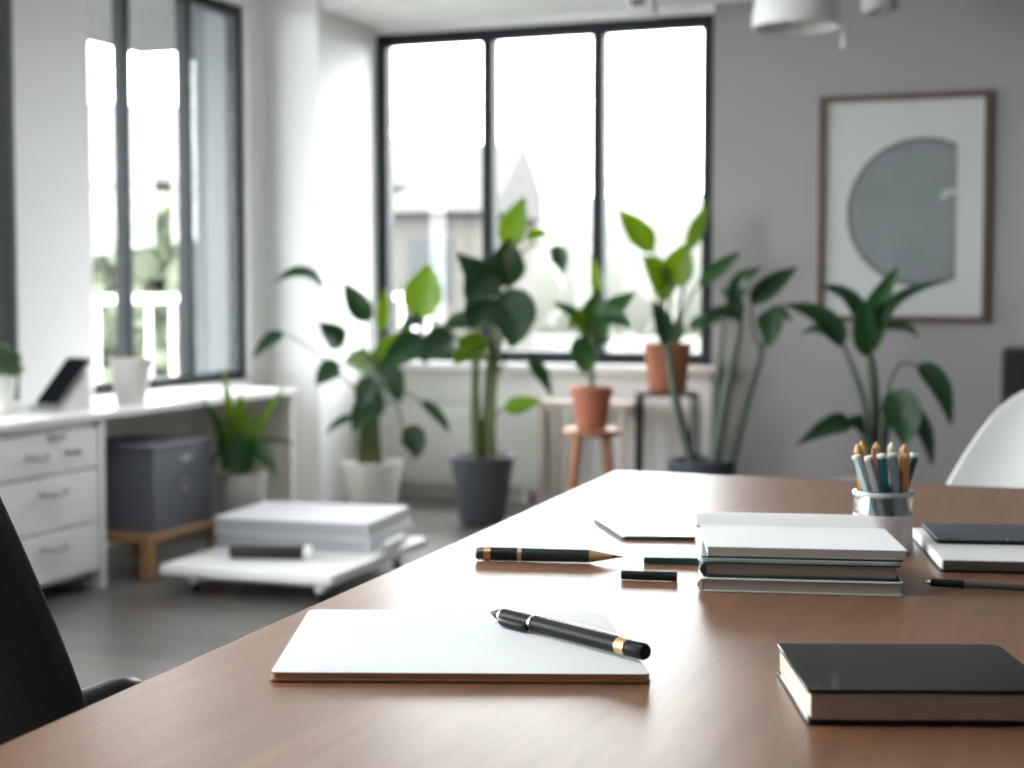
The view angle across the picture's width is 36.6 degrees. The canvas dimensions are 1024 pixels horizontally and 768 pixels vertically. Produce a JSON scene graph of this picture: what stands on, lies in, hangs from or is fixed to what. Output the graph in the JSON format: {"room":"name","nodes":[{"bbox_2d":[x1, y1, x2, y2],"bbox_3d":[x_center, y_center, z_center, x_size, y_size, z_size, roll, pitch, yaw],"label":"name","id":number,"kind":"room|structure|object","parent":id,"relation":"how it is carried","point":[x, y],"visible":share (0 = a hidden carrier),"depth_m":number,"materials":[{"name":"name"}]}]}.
{"room":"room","nodes":[
{"label":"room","id":0,"kind":"room"},
{"bbox_2d":[12,0,268,546],"bbox_3d":[-2.888,-0.403,3.340,0.200,2.500,10.200,1,4,21],"label":"wall","id":1,"kind":"structure","parent":0,"point":[51,37],"depth_m":6.04,"materials":[{"name":"paint"}]},
{"bbox_2d":[0,0,19,400],"bbox_3d":[-1.904,-0.824,5.458,0.047,1.795,0.460,1,4,21],"label":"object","id":2,"kind":"structure","parent":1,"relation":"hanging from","point":[8,237],"depth_m":5.63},
{"bbox_2d":[88,0,244,394],"bbox_3d":[-1.569,-0.863,6.797,0.170,1.750,1.220,1,4,21],"label":"window","id":3,"kind":"structure","parent":1,"relation":"in","point":[223,51],"depth_m":7.06,"materials":[{"name":"metal"}]},
{"bbox_2d":[191,7,208,372],"bbox_3d":[-1.396,-0.494,8.153,0.460,2.900,0.350,1,4,21],"label":"window frame","id":4,"kind":"structure","parent":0,"point":[197,14],"depth_m":8.02,"materials":[{"name":"grey metal"}]},
{"bbox_2d":[41,495,537,688],"bbox_3d":[0.099,0.954,2.273,6.600,0.080,10.600,1,4,21],"label":"floor","id":5,"kind":"structure","parent":0,"point":[131,626],"depth_m":5.15,"materials":[{"name":"grey concrete"}]},
{"bbox_2d":[0,419,106,588],"bbox_3d":[-1.760,0.433,5.259,0.534,0.599,0.620,1,4,21],"label":"base cabinet","id":6,"kind":"object","parent":5,"relation":"on","point":[52,478],"visible":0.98,"depth_m":5.23,"materials":[{"name":"white paint"}]},
{"bbox_2d":[0,497,142,745],"bbox_3d":[-0.499,0.423,1.636,0.596,1.058,0.697,1,4,23],"label":"office chair","id":7,"kind":"object","parent":5,"relation":"on","point":[39,684],"visible":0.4,"depth_m":1.34,"materials":[{"name":"black plastic"}]},
{"bbox_2d":[0,386,297,516],"bbox_3d":[-1.664,0.401,5.563,0.529,0.624,2.730,1,4,21],"label":"desk","id":8,"kind":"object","parent":5,"relation":"on","point":[167,408],"depth_m":6.60,"materials":[{"name":"white paint"}]},
{"bbox_2d":[0,345,23,416],"bbox_3d":[-1.745,-0.017,5.225,0.199,0.252,0.196,1,4,21],"label":"potted plant","id":9,"kind":"object","parent":8,"relation":"on","point":[8,381],"visible":1,"depth_m":5.20,"materials":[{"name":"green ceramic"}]},
{"bbox_2d":[0,375,16,416],"bbox_3d":[-1.746,0.041,5.229,0.144,0.135,0.144,1,4,21],"label":"pot","id":10,"kind":"object","parent":9,"relation":"on","point":[7,382],"depth_m":5.20,"materials":[{"name":"white ceramic"}]},
{"bbox_2d":[28,357,91,411],"bbox_3d":[-1.612,-0.002,5.535,0.160,0.183,0.168,3,5,43],"label":"tablet","id":11,"kind":"object","parent":8,"relation":"on","point":[68,389],"visible":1,"depth_m":5.52,"materials":[{"name":"black glass"}]},
{"bbox_2d":[108,357,152,403],"bbox_3d":[-1.435,-0.013,5.842,0.166,0.168,0.166,1,4,21],"label":"plant pot","id":12,"kind":"object","parent":8,"relation":"on","point":[130,375],"visible":1,"depth_m":5.79,"materials":[{"name":"white ceramic"}]},
{"bbox_2d":[106,517,215,580],"bbox_3d":[-1.397,0.613,5.883,0.390,0.165,0.495,1,4,21],"label":"bench","id":13,"kind":"object","parent":5,"relation":"on","point":[144,544],"visible":0.38,"depth_m":5.63,"materials":[{"name":"brown wood"}]},
{"bbox_2d":[105,434,212,533],"bbox_3d":[-1.402,0.371,5.871,0.386,0.318,0.403,1,4,21],"label":"storage box","id":14,"kind":"object","parent":13,"relation":"on","point":[154,484],"visible":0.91,"depth_m":5.69,"materials":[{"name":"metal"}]},
{"bbox_2d":[201,368,296,514],"bbox_3d":[-1.017,0.307,6.069,0.369,0.753,0.302,0,3,0],"label":"spiky plant","id":15,"kind":"object","parent":5,"relation":"on","point":[239,446],"visible":0.87,"depth_m":6.04,"materials":[{"name":"green plant"}]},
{"bbox_2d":[160,537,426,601],"bbox_3d":[-0.763,0.656,5.597,0.650,0.112,0.840,1,4,19],"label":"table","id":16,"kind":"object","parent":5,"relation":"on","point":[324,570],"visible":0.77,"depth_m":5.29,"materials":[{"name":"white paint"}]},
{"bbox_2d":[229,546,313,558],"bbox_3d":[-0.841,0.587,5.414,0.292,0.048,0.048,0,3,3],"label":"tube","id":17,"kind":"object","parent":16,"relation":"on","point":[269,552],"visible":1,"depth_m":5.39,"materials":[{"name":"black plastic"}]},
{"bbox_2d":[215,521,411,554],"bbox_3d":[-0.735,0.560,5.789,0.601,0.056,0.460,1,4,16],"label":"book","id":18,"kind":"object","parent":16,"relation":"on","point":[369,546],"visible":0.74,"depth_m":5.58,"materials":[{"name":"white paper"}]},
{"bbox_2d":[213,501,408,538],"bbox_3d":[-0.741,0.504,5.783,0.596,0.056,0.460,1,4,15],"label":"paper stack","id":19,"kind":"object","parent":18,"relation":"on","point":[301,519],"visible":1,"depth_m":5.63,"materials":[{"name":"white paper"}]},
{"bbox_2d":[377,534,405,553],"bbox_3d":[-0.434,0.577,5.611,0.046,0.046,0.220,1,4,13],"label":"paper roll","id":20,"kind":"object","parent":16,"relation":"on","point":[390,544],"visible":1,"depth_m":5.56,"materials":[{"name":"white paper"}]},
{"bbox_2d":[265,0,374,503],"bbox_3d":[-0.944,-0.669,7.727,0.280,2.500,0.600,1,4,21],"label":"pier","id":21,"kind":"object","parent":5,"relation":"on","point":[320,71],"visible":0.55,"depth_m":7.48,"materials":[{"name":"paint"}]},
{"bbox_2d":[253,266,450,505],"bbox_3d":[-0.741,0.027,7.310,0.903,1.161,0.343,0,3,0],"label":"leafy plant","id":22,"kind":"object","parent":5,"relation":"on","point":[370,478],"visible":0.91,"depth_m":7.25,"materials":[{"name":"green plant"}]},
{"bbox_2d":[379,401,537,503],"bbox_3d":[-0.265,0.339,7.771,0.880,0.482,0.066,1,4,21],"label":"radiator","id":23,"kind":"object","parent":5,"relation":"on","point":[517,435],"visible":0.53,"depth_m":7.76,"materials":[{"name":"white metal"}]},
{"bbox_2d":[388,401,537,408],"bbox_3d":[-0.264,0.104,7.759,0.880,0.012,0.060,1,4,21],"label":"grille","id":24,"kind":"object","parent":23,"relation":"attached to","point":[403,405],"depth_m":7.77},
{"bbox_2d":[380,196,568,526],"bbox_3d":[-0.171,-0.102,6.898,0.846,1.468,0.370,0,3,0],"label":"rubber plant","id":25,"kind":"object","parent":5,"relation":"on","point":[481,476],"visible":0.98,"depth_m":6.90,"materials":[{"name":"green plant"}]},
{"bbox_2d":[0,471,1023,767],"bbox_3d":[0.733,0.600,1.264,2.011,0.750,2.114,1,4,21],"label":"desk","id":26,"kind":"object","parent":5,"relation":"on","point":[715,696],"visible":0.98,"depth_m":1.17,"materials":[{"name":"brown wood"}]},
{"bbox_2d":[270,609,649,683],"bbox_3d":[-0.040,0.217,1.301,0.297,0.009,0.236,0,3,1],"label":"notepad","id":27,"kind":"object","parent":26,"relation":"on","point":[328,645],"visible":0.97,"depth_m":1.25,"materials":[{"name":"paper"}]},
{"bbox_2d":[490,608,650,659],"bbox_3d":[0.042,0.204,1.287,0.018,0.017,0.195,-3,5,-40],"label":"pen","id":28,"kind":"object","parent":27,"relation":"on","point":[516,620],"visible":1,"depth_m":1.27,"materials":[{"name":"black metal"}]},
{"bbox_2d":[475,546,623,562],"bbox_3d":[0.042,0.189,1.711,0.166,0.016,0.016,0,4,8],"label":"pencil","id":29,"kind":"object","parent":26,"relation":"on","point":[486,553],"visible":1,"depth_m":1.71,"materials":[{"name":"green paint"}]},
{"bbox_2d":[594,512,694,539],"bbox_3d":[0.163,0.179,1.956,0.111,0.005,0.198,0,3,-1],"label":"notebook","id":30,"kind":"object","parent":26,"relation":"on","point":[657,526],"visible":1,"depth_m":1.93,"materials":[{"name":"white paper"}]},
{"bbox_2d":[621,570,677,581],"bbox_3d":[0.142,0.198,1.602,0.058,0.010,0.010,1,4,10],"label":"stick","id":31,"kind":"object","parent":26,"relation":"on","point":[625,574],"visible":1,"depth_m":1.60,"materials":[{"name":"black plastic"}]},
{"bbox_2d":[643,555,699,564],"bbox_3d":[0.183,0.193,1.701,0.077,0.008,0.016,0,4,8],"label":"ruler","id":32,"kind":"object","parent":26,"relation":"on","point":[648,559],"visible":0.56,"depth_m":1.70,"materials":[{"name":"plastic"}]},
{"bbox_2d":[697,565,902,596],"bbox_3d":[0.294,0.196,1.605,0.201,0.014,0.150,0,4,8],"label":"book","id":33,"kind":"object","parent":26,"relation":"on","point":[713,584],"visible":0.47,"depth_m":1.53,"materials":[{"name":"grey paper"}]},
{"bbox_2d":[700,561,899,581],"bbox_3d":[0.294,0.181,1.607,0.196,0.016,0.148,0,4,8],"label":"book","id":34,"kind":"object","parent":33,"relation":"on","point":[707,568],"visible":0.48,"depth_m":1.54,"materials":[{"name":"grey paper"}]},
{"bbox_2d":[698,536,900,565],"bbox_3d":[0.295,0.172,1.607,0.199,0.003,0.150,1,4,8],"label":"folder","id":35,"kind":"object","parent":34,"relation":"on","point":[700,558],"visible":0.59,"depth_m":1.53,"materials":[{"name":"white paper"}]},
{"bbox_2d":[696,512,906,561],"bbox_3d":[0.298,0.159,1.627,0.209,0.020,0.186,0,4,8],"label":"book","id":36,"kind":"object","parent":35,"relation":"on","point":[832,537],"visible":1,"depth_m":1.60,"materials":[{"name":"white paper"}]},
{"bbox_2d":[852,487,914,552],"bbox_3d":[0.426,0.156,1.782,0.070,0.072,0.070,1,4,21],"label":"jar","id":37,"kind":"object","parent":26,"relation":"on","point":[900,528],"visible":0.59,"depth_m":1.75,"materials":[{"name":"clear glass"}]},
{"bbox_2d":[854,444,867,515],"bbox_3d":[0.407,0.128,1.792,0.030,0.119,0.011,-2,4,-35],"label":"pencil","id":38,"kind":"object","parent":37,"relation":"in","point":[858,450],"visible":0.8,"depth_m":1.79,"materials":[{"name":"paint"}]},
{"bbox_2d":[859,441,869,480],"bbox_3d":[0.415,0.127,1.800,0.030,0.121,0.011,-1,4,-15],"label":"pencil","id":39,"kind":"object","parent":37,"relation":"in","point":[862,444],"visible":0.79,"depth_m":1.79,"materials":[{"name":"paint"}]},
{"bbox_2d":[852,454,879,516],"bbox_3d":[0.409,0.135,1.770,0.043,0.110,0.011,1,4,11],"label":"pencil","id":40,"kind":"object","parent":37,"relation":"in","point":[857,459],"visible":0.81,"depth_m":1.77,"materials":[{"name":"paint"}]},
{"bbox_2d":[867,442,880,515],"bbox_3d":[0.415,0.128,1.785,0.011,0.121,0.039,2,4,25],"label":"pencil","id":41,"kind":"object","parent":37,"relation":"in","point":[876,449],"visible":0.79,"depth_m":1.79,"materials":[{"name":"paint"}]},
{"bbox_2d":[864,455,889,516],"bbox_3d":[0.419,0.135,1.760,0.040,0.110,0.011,0,3,2],"label":"pencil","id":42,"kind":"object","parent":37,"relation":"in","point":[869,460],"visible":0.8,"depth_m":1.75,"materials":[{"name":"paint"}]},
{"bbox_2d":[877,458,888,515],"bbox_3d":[0.425,0.136,1.780,0.017,0.104,0.011,-2,4,-30],"label":"pencil","id":43,"kind":"object","parent":37,"relation":"in","point":[887,458],"visible":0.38,"depth_m":1.78,"materials":[{"name":"paint"}]},
{"bbox_2d":[877,453,892,516],"bbox_3d":[0.427,0.134,1.768,0.030,0.111,0.011,-3,4,-37],"label":"pencil","id":44,"kind":"object","parent":37,"relation":"in","point":[882,460],"visible":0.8,"depth_m":1.76,"materials":[{"name":"paint"}]},
{"bbox_2d":[887,442,895,508],"bbox_3d":[0.438,0.127,1.798,0.011,0.120,0.016,-1,4,-8],"label":"pencil","id":45,"kind":"object","parent":37,"relation":"in","point":[891,448],"visible":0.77,"depth_m":1.79,"materials":[{"name":"paint"}]},
{"bbox_2d":[888,452,901,516],"bbox_3d":[0.438,0.133,1.766,0.021,0.111,0.011,0,3,-1],"label":"pencil","id":46,"kind":"object","parent":37,"relation":"in","point":[892,457],"visible":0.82,"depth_m":1.76,"materials":[{"name":"paint"}]},
{"bbox_2d":[889,444,907,504],"bbox_3d":[0.436,0.129,1.787,0.038,0.120,0.011,0,3,6],"label":"pencil","id":47,"kind":"object","parent":37,"relation":"in","point":[904,449],"visible":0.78,"depth_m":1.78,"materials":[{"name":"paint"}]},
{"bbox_2d":[900,453,909,515],"bbox_3d":[0.447,0.134,1.771,0.011,0.110,0.026,0,3,2],"label":"pencil","id":48,"kind":"object","parent":37,"relation":"in","point":[905,457],"visible":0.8,"depth_m":1.76,"materials":[{"name":"paint"}]},
{"bbox_2d":[892,452,918,514],"bbox_3d":[0.447,0.133,1.782,0.042,0.112,0.011,2,4,34],"label":"pencil","id":49,"kind":"object","parent":37,"relation":"in","point":[914,456],"visible":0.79,"depth_m":1.77,"materials":[{"name":"paint"}]},
{"bbox_2d":[777,643,1023,725],"bbox_3d":[0.291,0.219,1.138,0.172,0.025,0.142,0,3,1],"label":"book","id":50,"kind":"object","parent":26,"relation":"on","point":[829,684],"visible":1,"depth_m":1.09,"materials":[{"name":"black paper"}]},
{"bbox_2d":[913,528,1023,573],"bbox_3d":[0.623,0.188,1.749,0.310,0.012,0.236,0,3,7],"label":"notebook","id":51,"kind":"object","parent":26,"relation":"on","point":[968,558],"visible":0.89,"depth_m":1.68,"materials":[{"name":"white paper"}]},
{"bbox_2d":[922,523,1023,544],"bbox_3d":[0.634,0.175,1.801,0.291,0.007,0.129,0,3,7],"label":"notebook","id":52,"kind":"object","parent":51,"relation":"on","point":[941,533],"visible":1,"depth_m":1.80,"materials":[{"name":"black leather"}]},
{"bbox_2d":[922,578,1023,590],"bbox_3d":[0.484,0.202,1.549,0.144,0.008,0.008,1,4,18],"label":"ballpoint pen","id":53,"kind":"object","parent":26,"relation":"on","point":[934,582],"visible":1,"depth_m":1.55,"materials":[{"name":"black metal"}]},
{"bbox_2d":[534,397,644,504],"bbox_3d":[0.363,0.339,7.371,0.480,0.530,0.260,1,4,21],"label":"side table","id":54,"kind":"object","parent":5,"relation":"on","point":[555,403],"visible":0.54,"depth_m":7.34,"materials":[{"name":"white wood"}]},
{"bbox_2d":[563,427,619,491],"bbox_3d":[0.345,0.418,6.738,0.250,0.450,0.250,0,3,0],"label":"stool","id":55,"kind":"object","parent":5,"relation":"on","point":[577,435],"visible":0.54,"depth_m":6.65,"materials":[{"name":"brown wood"}]},
{"bbox_2d":[552,254,634,429],"bbox_3d":[0.352,-0.182,6.666,0.362,0.756,0.255,0,3,0],"label":"potted plant","id":56,"kind":"object","parent":55,"relation":"on","point":[593,321],"visible":1,"depth_m":6.65,"materials":[{"name":"green plant"}]},
{"bbox_2d":[635,390,699,471],"bbox_3d":[0.703,0.330,7.033,0.270,0.590,0.250,0,3,0],"label":"plant stand","id":57,"kind":"object","parent":5,"relation":"on","point":[640,394],"visible":0.56,"depth_m":6.91,"materials":[{"name":"black metal"}]},
{"bbox_2d":[619,201,740,392],"bbox_3d":[0.752,-0.395,6.989,0.540,0.863,0.216,0,3,0],"label":"potted plant","id":58,"kind":"object","parent":57,"relation":"on","point":[676,270],"visible":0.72,"depth_m":6.95,"materials":[{"name":"green plant"}]},
{"bbox_2d":[650,267,797,475],"bbox_3d":[0.858,0.095,6.317,0.615,1.146,0.276,0,3,0],"label":"potted plant","id":59,"kind":"object","parent":5,"relation":"on","point":[770,322],"visible":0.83,"depth_m":6.29,"materials":[{"name":"green plant"}]},
{"bbox_2d":[781,266,953,480],"bbox_3d":[1.248,0.149,5.507,0.606,1.136,0.345,0,3,0],"label":"plant","id":60,"kind":"object","parent":5,"relation":"on","point":[901,411],"visible":0.64,"depth_m":5.45,"materials":[{"name":"green plant"}]},
{"bbox_2d":[947,391,1023,487],"bbox_3d":[0.998,0.443,3.006,0.477,0.856,0.529,2,4,35],"label":"shell chair","id":61,"kind":"object","parent":5,"relation":"on","point":[995,457],"visible":0.16,"depth_m":3.22,"materials":[{"name":"white plastic"}]},
{"bbox_2d":[1000,347,1023,406],"bbox_3d":[2.520,0.257,6.507,0.880,0.800,0.435,1,4,21],"label":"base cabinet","id":62,"kind":"object","parent":5,"relation":"on","point":[1012,358],"visible":0.39,"depth_m":6.45,"materials":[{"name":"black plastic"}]},
{"bbox_2d":[320,0,755,26],"bbox_3d":[1.825,-1.796,6.610,6.200,0.115,0.570,1,4,21],"label":"ceiling","id":63,"kind":"structure","parent":0,"point":[373,13],"depth_m":7.36,"materials":[{"name":"paint"}]},
{"bbox_2d":[624,0,660,18],"bbox_3d":[0.598,-1.726,7.102,0.144,0.082,0.120,1,4,21],"label":"sensor","id":64,"kind":"object","parent":63,"relation":"attached to","point":[637,9],"visible":1,"depth_m":7.06,"materials":[{"name":"white paint"}]},
{"bbox_2d":[373,0,1023,486],"bbox_3d":[1.963,-0.627,7.041,6.600,2.500,0.200,1,4,21],"label":"wall","id":65,"kind":"structure","parent":0,"point":[768,88],"depth_m":7.17,"materials":[{"name":"grey paint"}]},
{"bbox_2d":[399,483,577,501],"bbox_3d":[2.055,0.590,6.964,5.920,0.080,0.015,1,4,21],"label":"baseboard","id":66,"kind":"structure","parent":65,"relation":"attached to","point":[404,488],"depth_m":7.88,"materials":[{"name":"white paint"}]},
{"bbox_2d":[376,13,721,374],"bbox_3d":[0.143,-0.912,7.600,1.810,1.690,0.210,1,4,21],"label":"window","id":67,"kind":"structure","parent":65,"relation":"in","point":[554,361],"depth_m":7.58,"materials":[{"name":"metal"}]},
{"bbox_2d":[817,89,991,322],"bbox_3d":[1.760,-0.791,6.985,0.755,1.025,0.030,1,4,21],"label":"picture","id":68,"kind":"object","parent":65,"relation":"attached to","point":[904,179],"visible":0.86,"depth_m":6.97,"materials":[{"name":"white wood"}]},
{"bbox_3d":[0.099,-1.631,2.117,6.600,0.100,10.600,1,4,21],"label":"ceiling","id":69,"kind":"structure","parent":0,"visible":0},
{"bbox_2d":[752,0,844,47],"bbox_3d":[1.022,-1.489,5.516,0.327,0.594,0.310,1,4,21],"label":"pendant lamp","id":70,"kind":"object","parent":69,"relation":"hanging from","point":[782,17],"visible":1,"depth_m":5.44,"materials":[{"name":"white plastic"}]},
{"bbox_2d":[862,0,897,14],"bbox_3d":[1.485,-1.665,6.249,0.144,0.332,0.144,1,4,21],"label":"ceiling spotlight","id":71,"kind":"object","parent":69,"relation":"attached to","point":[869,7],"visible":1,"depth_m":6.21,"materials":[{"name":"metal"}]},
{"label":"outside","id":72,"kind":"structure","parent":0,"visible":0},
{"bbox_2d":[88,0,193,53],"bbox_3d":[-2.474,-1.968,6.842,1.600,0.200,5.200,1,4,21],"label":"window blind","id":73,"kind":"object","parent":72,"point":[151,22],"visible":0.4,"depth_m":8.51,"materials":[{"name":"grey fabric"}]},
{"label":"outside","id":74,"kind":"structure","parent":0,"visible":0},
{"bbox_2d":[535,194,700,335],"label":"window","id":75,"kind":"structure","parent":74,"point":[670,217],"depth_m":51.87,"materials":[{"name":"glass"}]},
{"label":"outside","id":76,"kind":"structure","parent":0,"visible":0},
{"bbox_2d":[509,334,699,352],"bbox_3d":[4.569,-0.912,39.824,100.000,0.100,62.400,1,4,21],"label":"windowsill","id":77,"kind":"structure","parent":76,"point":[544,342],"depth_m":42.88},
{"bbox_2d":[91,187,179,381],"bbox_3d":[-4.377,-0.607,15.150,3.986,2.804,1.418,-1,4,-14],"label":"hedge","id":78,"kind":"object","parent":77,"relation":"on","point":[154,213],"visible":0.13,"depth_m":15.01,"materials":[{"name":"green plant"}]},
{"bbox_2d":[90,103,412,236],"bbox_3d":[-6.536,-2.453,26.403,8.800,4.600,5.800,-1,4,-14],"label":"sky","id":79,"kind":"structure","parent":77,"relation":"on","point":[153,127],"depth_m":24.75,"materials":[{"name":"white"}]},
{"bbox_2d":[393,143,552,349],"bbox_3d":[-2.301,-3.371,38.239,5.400,5.000,6.800,1,4,13],"label":"house","id":80,"kind":"structure","parent":77,"relation":"on","point":[438,217],"depth_m":35.32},
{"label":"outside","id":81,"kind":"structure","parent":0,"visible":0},
{"bbox_3d":[-30.351,0.870,10.437,55.900,0.100,17.600,1,4,21],"label":"terrace","id":82,"kind":"object","parent":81,"visible":0},
{"bbox_2d":[93,293,428,381],"bbox_3d":[-2.563,-0.004,10.643,0.060,1.220,10.000,1,4,21],"label":"railing","id":83,"kind":"object","parent":82,"relation":"on","point":[148,299],"visible":0.07,"depth_m":10.73,"materials":[{"name":"white metal"}]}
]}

